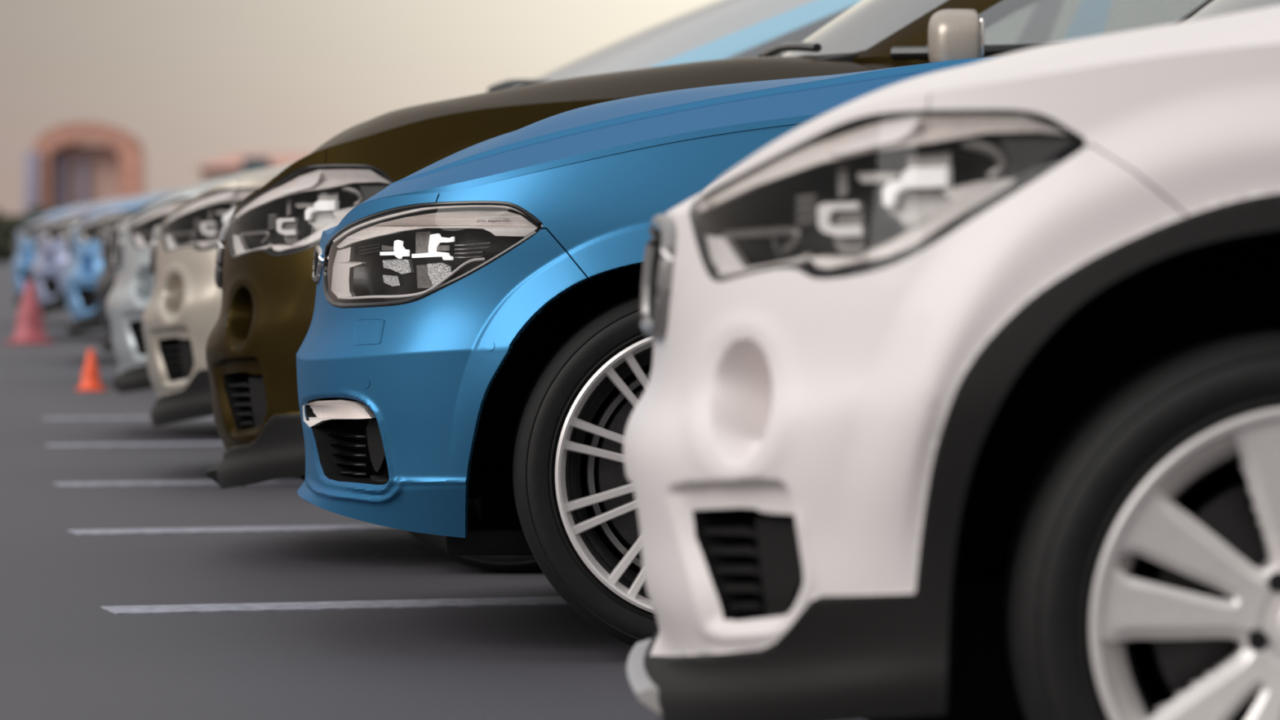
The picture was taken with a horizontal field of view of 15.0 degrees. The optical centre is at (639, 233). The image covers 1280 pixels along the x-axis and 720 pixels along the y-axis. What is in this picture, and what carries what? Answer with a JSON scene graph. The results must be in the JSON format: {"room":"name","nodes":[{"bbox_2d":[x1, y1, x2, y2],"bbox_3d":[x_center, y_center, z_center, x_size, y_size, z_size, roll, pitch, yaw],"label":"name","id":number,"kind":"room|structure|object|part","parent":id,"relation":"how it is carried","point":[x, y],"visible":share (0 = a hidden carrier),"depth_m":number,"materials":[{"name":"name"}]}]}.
{"room":"outdoor parking lot","nodes":[
{"label":"outdoor parking lot","id":0,"kind":"room"},
{"bbox_2d":[0,262,662,719],"bbox_3d":[0.000,0.750,204.000,320.000,0.100,432.000,0,0,0],"label":"pavement","id":1,"kind":"structure","parent":0,"point":[64,655],"depth_m":9.39,"materials":[{"name":"grey asphalt"}]},
{"bbox_2d":[0,205,58,262],"bbox_3d":[-15.447,0.044,117.994,4.634,1.544,1.471,0,0,0],"label":"hedge","id":2,"kind":"object","parent":1,"relation":"on","point":[9,224],"visible":0.26,"depth_m":117.66,"materials":[{"name":"green plant"}]},
{"bbox_2d":[4,280,54,344],"bbox_3d":[-3.878,0.500,30.930,0.284,0.400,0.284,0,0,0],"label":"traffic cone","id":3,"kind":"object","parent":1,"relation":"on","point":[29,330],"visible":1,"depth_m":30.87,"materials":[{"name":"red plastic"}]},
{"bbox_2d":[11,195,132,305],"bbox_3d":[-2.756,0.160,38.264,4.341,1.074,1.894,0,0,-7],"label":"parked car","id":4,"kind":"object","parent":1,"relation":"on","point":[25,255],"visible":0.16,"depth_m":37.46,"materials":[{"name":"blue metal"}]},
{"bbox_2d":[13,231,18,248],"bbox_3d":[-4.824,0.049,37.813,0.126,0.145,0.333,0,0,0],"label":"grille","id":5,"kind":"object","parent":4,"relation":"attached to","point":[16,237],"depth_m":37.70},
{"bbox_3d":[-4.635,-0.073,37.458,0.169,0.099,0.717,0,0,-39],"label":"brow panel","id":6,"kind":"part","parent":4,"relation":"part of","materials":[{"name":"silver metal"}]},
{"bbox_2d":[18,195,132,231],"bbox_3d":[-4.148,-0.168,38.093,1.435,0.314,1.732,0,0,-7],"label":"hood","id":7,"kind":"object","parent":4,"relation":"attached to","point":[40,222],"depth_m":37.40,"materials":[{"name":"blue paint"}]},
{"bbox_2d":[23,121,144,214],"bbox_3d":[-25.126,-2.183,221.375,5.447,5.766,3.250,0,0,0],"label":"building","id":8,"kind":"structure","parent":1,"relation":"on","point":[60,173],"depth_m":219.97,"materials":[{"name":"brick"}]},
{"bbox_2d":[54,155,68,208],"bbox_3d":[-26.289,-1.816,221.050,0.617,3.432,0.300,0,0,0],"label":"shutter","id":9,"kind":"object","parent":8,"relation":"hanging from","point":[61,162],"depth_m":220.89,"materials":[{"name":"blue stone"}]},
{"bbox_2d":[78,155,88,204],"bbox_3d":[-25.293,-1.816,221.050,0.427,3.432,0.300,0,0,0],"label":"shutter","id":10,"kind":"object","parent":8,"relation":"hanging from","point":[82,160],"depth_m":220.89,"materials":[{"name":"blue stone"}]},
{"bbox_2d":[74,348,106,391],"bbox_3d":[-2.451,0.608,21.714,0.132,0.185,0.132,0,0,0],"label":"traffic cone","id":11,"kind":"object","parent":1,"relation":"on","point":[91,381],"visible":1,"depth_m":21.68,"materials":[{"name":"orange plastic"}]},
{"bbox_2d":[30,189,176,315],"bbox_3d":[-1.980,0.160,33.264,4.341,1.074,1.894,0,0,-7],"label":"parked car","id":12,"kind":"object","parent":1,"relation":"on","point":[49,267],"visible":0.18,"depth_m":32.38,"materials":[{"name":"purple metal"}]},
{"bbox_2d":[33,230,39,251],"bbox_3d":[-4.047,0.049,32.813,0.126,0.145,0.333,0,0,0],"label":"grille","id":13,"kind":"object","parent":12,"relation":"attached to","point":[37,237],"depth_m":32.68,"materials":[{"name":"silver metal"}]},
{"bbox_3d":[-3.882,0.358,32.365,0.038,0.115,0.083,0,0,-42],"label":"blanking panel","id":14,"kind":"part","parent":12,"relation":"part of","materials":[{"name":"grey plastic"}]},
{"bbox_3d":[-3.858,-0.073,32.458,0.169,0.099,0.717,0,0,-39],"label":"brow panel","id":15,"kind":"part","parent":12,"relation":"part of","materials":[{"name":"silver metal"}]},
{"bbox_2d":[39,189,176,230],"bbox_3d":[-3.372,-0.168,33.093,1.435,0.314,1.732,0,0,-7],"label":"hood","id":16,"kind":"object","parent":12,"relation":"attached to","point":[72,219],"depth_m":32.35,"materials":[{"name":"blue paint"}]},
{"bbox_2d":[62,187,186,334],"bbox_3d":[-1.051,0.160,27.264,4.341,1.074,1.894,0,0,-7],"label":"parked car","id":17,"kind":"object","parent":1,"relation":"on","point":[85,267],"visible":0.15,"depth_m":26.43,"materials":[{"name":"blue metal"}]},
{"bbox_2d":[66,229,74,255],"bbox_3d":[-3.118,0.049,26.814,0.126,0.145,0.333,0,0,0],"label":"grille","id":18,"kind":"object","parent":17,"relation":"attached to","point":[70,238],"depth_m":26.69,"materials":[{"name":"silver metal"}]},
{"bbox_3d":[-2.953,0.358,26.365,0.038,0.115,0.083,0,0,-42],"label":"blanking panel","id":19,"kind":"part","parent":17,"relation":"part of","materials":[{"name":"grey plastic"}]},
{"bbox_3d":[-2.929,-0.073,26.458,0.169,0.099,0.717,0,0,-39],"label":"brow panel","id":20,"kind":"part","parent":17,"relation":"part of","materials":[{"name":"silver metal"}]},
{"bbox_2d":[72,187,186,229],"bbox_3d":[-2.443,-0.168,27.093,1.435,0.314,1.732,0,0,-7],"label":"hood","id":21,"kind":"object","parent":17,"relation":"attached to","point":[105,218],"depth_m":26.38,"materials":[{"name":"blue paint"}]},
{"bbox_2d":[41,415,213,420],"bbox_3d":[0.158,0.699,19.034,5.000,0.003,0.171,0,0,-16],"label":"parking line","id":22,"kind":"object","parent":1,"relation":"on","point":[211,416],"visible":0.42,"depth_m":18.35,"materials":[{"name":"paint"}]},
{"bbox_2d":[44,441,223,447],"bbox_3d":[0.455,0.699,16.713,5.000,0.003,0.171,0,0,-16],"label":"parking line","id":23,"kind":"object","parent":1,"relation":"on","point":[216,442],"visible":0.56,"depth_m":16.08,"materials":[{"name":"paint"}]},
{"bbox_2d":[95,193,173,351],"bbox_3d":[-0.419,0.160,23.264,4.341,1.074,1.894,0,0,-7],"label":"parked car","id":24,"kind":"object","parent":1,"relation":"on","point":[105,282],"visible":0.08,"depth_m":22.63,"materials":[{"name":"grey metal"}]},
{"bbox_2d":[100,228,110,259],"bbox_3d":[-2.486,0.049,22.814,0.126,0.145,0.333,0,0,0],"label":"grille","id":25,"kind":"object","parent":24,"relation":"attached to","point":[105,238],"depth_m":22.70,"materials":[{"name":"silver metal"}]},
{"bbox_3d":[-2.297,-0.073,22.458,0.169,0.099,0.717,0,0,-39],"label":"brow panel","id":26,"kind":"part","parent":24,"relation":"part of","materials":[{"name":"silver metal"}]},
{"bbox_2d":[107,193,173,229],"bbox_3d":[-1.810,-0.168,23.093,1.435,0.314,1.732,0,0,-7],"label":"hood","id":27,"kind":"object","parent":24,"relation":"attached to","point":[128,217],"depth_m":22.50,"materials":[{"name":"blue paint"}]},
{"bbox_2d":[53,479,304,486],"bbox_3d":[0.782,0.699,14.226,5.000,0.003,0.171,0,0,-16],"label":"parking line","id":28,"kind":"object","parent":1,"relation":"on","point":[276,481],"visible":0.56,"depth_m":13.60,"materials":[{"name":"paint"}]},
{"bbox_2d":[106,165,277,393],"bbox_3d":[0.268,0.160,17.446,4.341,1.074,1.894,0,0,-7],"label":"parked car","id":29,"kind":"object","parent":1,"relation":"on","point":[132,291],"visible":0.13,"depth_m":16.68,"materials":[{"name":"grey metal"}]},
{"bbox_2d":[111,226,124,268],"bbox_3d":[-1.802,0.049,17.013,0.123,0.145,0.334,0,0,0],"label":"grille","id":30,"kind":"object","parent":29,"relation":"attached to","point":[117,251],"depth_m":16.90,"materials":[{"name":"silver metal"}]},
{"bbox_3d":[-1.617,-0.073,16.655,0.169,0.099,0.717,0,0,-39],"label":"brow panel","id":31,"kind":"part","parent":29,"relation":"part of","materials":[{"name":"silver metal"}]},
{"bbox_2d":[121,165,277,227],"bbox_3d":[-1.125,-0.168,17.287,1.435,0.314,1.732,0,0,-6],"label":"hood","id":32,"kind":"object","parent":29,"relation":"attached to","point":[154,215],"depth_m":16.65,"materials":[{"name":"grey paint"}]},
{"bbox_2d":[67,524,399,535],"bbox_3d":[1.079,0.699,12.057,5.000,0.003,0.171,0,0,-16],"label":"parking line","id":33,"kind":"object","parent":1,"relation":"on","point":[330,527],"visible":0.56,"depth_m":11.46,"materials":[{"name":"paint"}]},
{"bbox_2d":[191,153,310,182],"bbox_3d":[-11.396,-1.321,202.650,14.100,4.042,7.500,0,0,0],"label":"building","id":34,"kind":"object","parent":1,"relation":"on","point":[234,163],"visible":0.1,"depth_m":200.00,"materials":[{"name":"beige paint"}]},
{"bbox_2d":[101,596,568,614],"bbox_3d":[1.418,0.699,9.706,5.000,0.003,0.170,0,0,-16],"label":"parking line","id":35,"kind":"object","parent":1,"relation":"on","point":[528,601],"visible":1,"depth_m":9.12,"materials":[{"name":"paint"}]},
{"bbox_2d":[142,0,1112,426],"bbox_3d":[0.710,-0.089,14.327,4.350,1.572,2.190,0,0,5],"label":"crossover","id":36,"kind":"object","parent":1,"relation":"on","point":[184,308],"visible":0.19,"depth_m":13.69,"materials":[{"name":"beige metal"}]},
{"bbox_2d":[148,225,159,275],"bbox_3d":[-1.383,0.049,14.108,0.098,0.145,0.338,0,0,0],"label":"grille","id":37,"kind":"object","parent":36,"relation":"attached to","point":[156,232],"depth_m":13.95,"materials":[{"name":"silver metal"}]},
{"bbox_3d":[-1.263,0.358,13.643,0.038,0.115,0.083,0,0,-37],"label":"blanking panel","id":38,"kind":"part","parent":36,"relation":"part of","materials":[{"name":"grey plastic"}]},
{"bbox_3d":[-1.231,-0.073,13.734,0.169,0.099,0.717,0,0,-34],"label":"brow panel","id":39,"kind":"part","parent":36,"relation":"part of","materials":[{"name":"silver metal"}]},
{"bbox_2d":[160,160,296,226],"bbox_3d":[-0.685,-0.168,14.320,1.435,0.314,1.732,0,0,-2],"label":"hood","id":40,"kind":"object","parent":36,"relation":"attached to","point":[215,206],"depth_m":13.60,"materials":[{"name":"beige metal"}]},
{"bbox_3d":[1.139,-0.579,14.368,3.166,0.593,1.674,0,0,-2],"label":"cabin frame","id":41,"kind":"part","parent":36,"relation":"part of","materials":[{"name":"metal"}]},
{"bbox_2d":[205,0,1051,571],"bbox_3d":[1.210,-0.074,10.791,4.348,1.543,2.193,0,0,7],"label":"crossover","id":42,"kind":"object","parent":1,"relation":"on","point":[264,257],"visible":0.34,"depth_m":10.13,"materials":[{"name":"brown metal"}]},
{"bbox_2d":[214,222,229,288],"bbox_3d":[-0.890,0.049,10.706,0.083,0.145,0.338,0,0,0],"label":"grille","id":43,"kind":"object","parent":42,"relation":"attached to","point":[222,237],"depth_m":10.55,"materials":[{"name":"silver metal"}]},
{"bbox_3d":[-0.897,0.531,10.899,0.098,0.036,0.680,0,0,2],"label":"skid plate","id":44,"kind":"part","parent":42,"relation":"part of","materials":[{"name":"grey plastic"}]},
{"bbox_3d":[-0.795,0.359,10.234,0.038,0.116,0.084,0,0,-32],"label":"blanking panel","id":45,"kind":"part","parent":42,"relation":"part of","materials":[{"name":"grey plastic"}]},
{"bbox_3d":[-0.757,-0.079,10.323,0.169,0.111,0.717,0,0,-31],"label":"brow panel","id":46,"kind":"part","parent":42,"relation":"part of","materials":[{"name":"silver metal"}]},
{"bbox_2d":[230,56,875,223],"bbox_3d":[-0.182,-0.201,10.880,1.435,0.380,1.732,0,0,2],"label":"hood","id":47,"kind":"object","parent":42,"relation":"attached to","point":[361,161],"depth_m":10.09,"materials":[{"name":"brown metal"}]},
{"bbox_3d":[0.328,-0.346,10.867,0.335,0.066,1.400,0,0,2],"label":"cowl panel","id":48,"kind":"part","parent":42,"relation":"part of","materials":[{"name":"grey plastic"}]},
{"bbox_3d":[1.935,-0.363,10.825,2.908,0.092,1.752,0,0,2],"label":"shoulder panel","id":49,"kind":"part","parent":42,"relation":"part of","materials":[{"name":"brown metal"}]},
{"bbox_3d":[1.745,-0.549,10.829,2.950,0.594,1.673,0,0,2],"label":"cabin frame","id":50,"kind":"part","parent":42,"relation":"part of","materials":[{"name":"brown metal"}]},
{"bbox_2d":[927,8,980,62],"bbox_3d":[0.637,-0.388,9.858,0.106,0.139,0.200,0,0,2],"label":"mirror","id":51,"kind":"object","parent":42,"relation":"attached to","point":[953,34],"depth_m":9.76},
{"bbox_3d":[1.549,-0.400,10.025,2.062,0.080,0.094,0,0,3],"label":"window trim","id":52,"kind":"part","parent":42,"relation":"part of","materials":[{"name":"silver metal"}]},
{"bbox_2d":[979,17,984,57],"bbox_3d":[0.690,-0.388,9.857,0.010,0.092,0.156,0,0,1],"label":"mirror glass","id":53,"kind":"object","parent":42,"relation":"attached to","point":[981,20],"depth_m":9.78,"materials":[{"name":"silver metal"}]},
{"bbox_2d":[296,0,1279,646],"bbox_3d":[1.539,-0.032,8.911,4.352,1.458,2.168,0,0,-10],"label":"hatchback","id":54,"kind":"object","parent":1,"relation":"on","point":[474,359],"visible":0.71,"depth_m":8.02,"materials":[{"name":"blue paint"}]},
{"bbox_2d":[311,244,323,283],"bbox_3d":[-0.545,0.054,8.606,0.086,0.068,0.275,0,0,0],"label":"grille","id":55,"kind":"object","parent":54,"relation":"attached to","point":[317,264],"depth_m":8.51,"materials":[{"name":"silver metal"}]},
{"bbox_2d":[352,319,384,345],"bbox_3d":[-0.456,0.164,8.115,0.022,0.045,0.108,0,0,-34],"label":"washer","id":56,"kind":"object","parent":54,"relation":"in","point":[365,331],"depth_m":8.11,"materials":[{"name":"blue paint"}]},
{"bbox_3d":[-0.372,-0.006,8.129,0.097,0.063,0.516,0,0,-44],"label":"brow panel","id":57,"kind":"part","parent":54,"relation":"part of","materials":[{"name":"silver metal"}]},
{"bbox_2d":[324,57,994,234],"bbox_3d":[0.247,-0.150,8.809,1.640,0.325,1.690,0,0,-3],"label":"hood","id":58,"kind":"object","parent":54,"relation":"attached to","point":[612,166],"depth_m":8.02,"materials":[{"name":"blue paint"}]},
{"bbox_2d":[623,4,1279,719],"bbox_3d":[2.142,-0.047,5.778,4.348,1.488,2.192,0,0,6],"label":"crossover","id":59,"kind":"object","parent":1,"relation":"on","point":[960,400],"visible":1,"depth_m":5.04,"materials":[{"name":"white metal"}]},
{"bbox_3d":[0.033,0.531,5.830,0.098,0.036,0.680,0,0,0],"label":"skid plate","id":60,"kind":"part","parent":59,"relation":"part of","materials":[{"name":"silver metal"}]},
{"bbox_2d":[640,213,676,338],"bbox_3d":[0.045,0.049,5.637,0.090,0.145,0.338,0,0,0],"label":"grille","id":61,"kind":"object","parent":59,"relation":"attached to","point":[660,261],"depth_m":5.52,"materials":[{"name":"silver metal"}]},
{"bbox_3d":[0.153,0.358,5.169,0.038,0.115,0.083,0,0,-35],"label":"blanking panel","id":62,"kind":"part","parent":59,"relation":"part of","materials":[{"name":"grey plastic"}]},
{"bbox_3d":[0.188,-0.073,5.258,0.169,0.099,0.717,0,0,-32],"label":"brow panel","id":63,"kind":"part","parent":59,"relation":"part of","materials":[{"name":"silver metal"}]},
{"bbox_2d":[668,4,1279,214],"bbox_3d":[0.749,-0.168,5.830,1.435,0.314,1.732,0,0,0],"label":"hood","id":64,"kind":"object","parent":59,"relation":"attached to","point":[1151,120],"depth_m":5.01,"materials":[{"name":"white paint"}]}
]}

